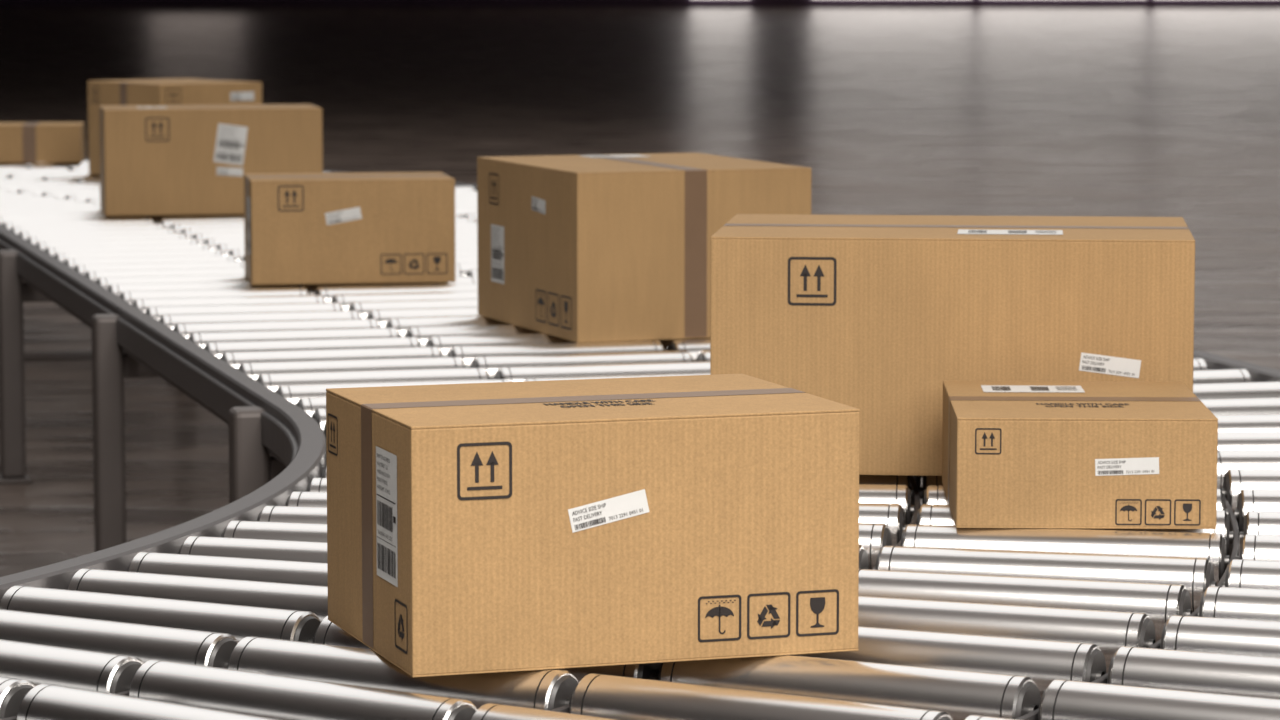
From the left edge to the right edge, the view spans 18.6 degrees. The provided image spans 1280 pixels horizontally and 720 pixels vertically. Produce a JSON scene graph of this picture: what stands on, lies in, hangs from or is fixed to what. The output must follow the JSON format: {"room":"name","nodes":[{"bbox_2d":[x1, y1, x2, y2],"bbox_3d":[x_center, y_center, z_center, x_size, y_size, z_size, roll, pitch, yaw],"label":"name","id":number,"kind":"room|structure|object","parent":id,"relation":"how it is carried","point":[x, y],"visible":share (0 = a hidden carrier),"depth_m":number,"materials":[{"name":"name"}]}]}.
{"room":"distribution warehouse","nodes":[
{"label":"distribution warehouse","id":0,"kind":"room"},
{"bbox_2d":[0,8,1279,576],"bbox_3d":[0.000,-4.598,64.875,120.000,0.200,158.000,0,6,0],"label":"floor","id":1,"kind":"structure","parent":0,"point":[1108,112],"depth_m":53.55,"materials":[{"name":"grey concrete"}]},
{"bbox_2d":[0,157,1279,719],"bbox_3d":[-3.344,0.204,13.717,8.626,0.954,21.931,-2,6,-16],"label":"conveyor","id":2,"kind":"object","parent":1,"relation":"on","point":[221,613],"visible":0.47,"depth_m":7.46,"materials":[{"name":"metal"}]},
{"bbox_2d":[0,122,84,162],"bbox_3d":[-3.360,-1.202,21.542,0.560,0.206,0.401,-1,6,-5],"label":"cardboard box","id":3,"kind":"object","parent":2,"relation":"on","point":[20,142],"visible":1,"depth_m":21.35,"materials":[{"name":"brown cardboard"}]},
{"bbox_2d":[88,78,261,174],"bbox_3d":[-2.405,-1.198,20.164,0.602,0.486,0.752,-5,7,-37],"label":"cardboard box","id":4,"kind":"object","parent":2,"relation":"on","point":[181,91],"visible":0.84,"depth_m":19.96,"materials":[{"name":"brown cardboard"}]},
{"bbox_2d":[91,86,99,102],"bbox_3d":[-2.820,-1.375,20.197,0.001,0.090,0.090,-5,7,-37],"label":"print","id":5,"kind":"object","parent":4,"relation":"attached to","point":[91,86],"depth_m":20.20},
{"bbox_2d":[166,88,253,104],"bbox_3d":[-2.187,-1.342,19.842,0.520,0.090,0.001,-4,7,-37],"label":"print","id":6,"kind":"object","parent":4,"relation":"attached to","point":[235,96],"depth_m":19.94},
{"bbox_2d":[99,104,322,215],"bbox_3d":[-1.918,-0.898,17.401,0.956,0.466,0.502,-1,6,-10],"label":"cardboard box","id":7,"kind":"object","parent":2,"relation":"on","point":[155,159],"visible":0.98,"depth_m":17.15,"materials":[{"name":"brown cardboard"}]},
{"bbox_2d":[137,107,166,107],"bbox_3d":[-2.166,-1.121,17.301,0.130,0.001,0.160,-1,6,-10],"label":"print","id":8,"kind":"object","parent":7,"relation":"on","point":[137,107],"depth_m":17.29,"materials":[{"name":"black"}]},
{"bbox_2d":[145,117,247,175],"bbox_3d":[-1.947,-0.935,17.135,0.449,0.263,0.002,-1,6,-11],"label":"print","id":9,"kind":"object","parent":7,"relation":"attached to","point":[231,139],"depth_m":17.16},
{"bbox_2d":[244,172,455,284],"bbox_3d":[-1.034,-0.471,13.836,0.714,0.363,0.452,-1,6,-9],"label":"cardboard box","id":10,"kind":"object","parent":2,"relation":"on","point":[378,227],"visible":1,"depth_m":13.62,"materials":[{"name":"brown cardboard"}]},
{"bbox_2d":[248,197,249,253],"bbox_3d":[-1.374,-0.472,13.696,0.001,0.200,0.130,-1,6,-9],"label":"print","id":11,"kind":"object","parent":10,"relation":"attached to","point":[248,197],"depth_m":13.69},
{"bbox_2d":[278,185,447,274],"bbox_3d":[-0.967,-0.454,13.618,0.592,0.316,0.003,-1,6,-9],"label":"print","id":12,"kind":"object","parent":10,"relation":"attached to","point":[351,214],"depth_m":13.61},
{"bbox_2d":[326,374,859,676],"bbox_3d":[-0.090,0.266,6.617,0.770,0.406,0.575,-2,6,-18],"label":"cardboard box","id":13,"kind":"object","parent":2,"relation":"on","point":[473,528],"visible":1,"depth_m":6.37,"materials":[{"name":"brown cardboard"}]},
{"bbox_2d":[328,413,406,653],"bbox_3d":[-0.457,0.283,6.503,0.001,0.333,0.526,-2,6,-18],"label":"print","id":14,"kind":"object","parent":13,"relation":"attached to","point":[386,462],"depth_m":6.37},
{"bbox_2d":[543,399,651,406],"bbox_3d":[-0.062,0.073,6.514,0.191,0.001,0.067,-2,6,-18],"label":"print","id":15,"kind":"object","parent":13,"relation":"on","point":[608,402],"depth_m":6.52,"materials":[{"name":"black"}]},
{"bbox_2d":[457,442,838,641],"bbox_3d":[0.019,0.294,6.352,0.656,0.345,0.001,-2,6,-18],"label":"print","id":16,"kind":"object","parent":13,"relation":"attached to","point":[632,504],"depth_m":6.33},
{"bbox_2d":[477,153,811,342],"bbox_3d":[-0.001,-0.363,12.122,0.754,0.507,0.955,-2,6,-20],"label":"cardboard box","id":17,"kind":"object","parent":2,"relation":"on","point":[589,247],"visible":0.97,"depth_m":11.69,"materials":[{"name":"brown cardboard"}]},
{"bbox_2d":[489,173,571,329],"bbox_3d":[-0.341,-0.340,11.957,0.001,0.429,0.778,-2,6,-20],"label":"print","id":18,"kind":"object","parent":17,"relation":"attached to","point":[530,214],"depth_m":11.94,"materials":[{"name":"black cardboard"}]},
{"bbox_2d":[584,155,650,157],"bbox_3d":[-0.079,-0.650,12.431,0.200,0.001,0.140,-2,6,-20],"label":"label","id":19,"kind":"object","parent":17,"relation":"on","point":[585,156],"depth_m":12.41,"materials":[{"name":"white paper"}]},
{"bbox_2d":[710,214,1194,475],"bbox_3d":[0.724,-0.045,8.990,1.066,0.529,0.757,1,6,6],"label":"cardboard box","id":20,"kind":"object","parent":2,"relation":"on","point":[871,314],"visible":0.65,"depth_m":8.62,"materials":[{"name":"brown cardboard"}]},
{"bbox_2d":[788,257,1140,377],"bbox_3d":[0.744,-0.003,8.610,0.838,0.445,0.005,1,6,6],"label":"print","id":21,"kind":"object","parent":20,"relation":"attached to","point":[1095,363],"depth_m":8.59},
{"bbox_2d":[957,229,1062,234],"bbox_3d":[0.833,-0.288,8.774,0.235,0.001,0.140,1,6,6],"label":"print","id":22,"kind":"object","parent":20,"relation":"on","point":[959,231],"depth_m":8.76},
{"bbox_2d":[942,381,1217,528],"bbox_3d":[0.911,0.192,8.184,0.524,0.225,0.682,0,6,2],"label":"cardboard box","id":23,"kind":"object","parent":2,"relation":"on","point":[1016,454],"visible":1,"depth_m":7.85,"materials":[{"name":"brown cardboard"}]},
{"bbox_2d":[981,385,1127,406],"bbox_3d":[0.873,0.075,8.221,0.289,0.001,0.397,0,6,2],"label":"print","id":24,"kind":"object","parent":23,"relation":"on","point":[991,395],"depth_m":8.23,"materials":[{"name":"black"}]},
{"bbox_2d":[975,428,1200,525],"bbox_3d":[0.901,0.235,7.846,0.454,0.196,0.001,0,6,2],"label":"print","id":25,"kind":"object","parent":23,"relation":"attached to","point":[1117,466],"depth_m":7.84},
{"bbox_2d":[0,0,1279,7],"bbox_3d":[0.000,-19.934,142.849,120.000,14.000,0.300,0,6,0],"label":"wall","id":26,"kind":"structure","parent":0,"point":[3,3],"depth_m":143.42,"materials":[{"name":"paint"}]}
]}

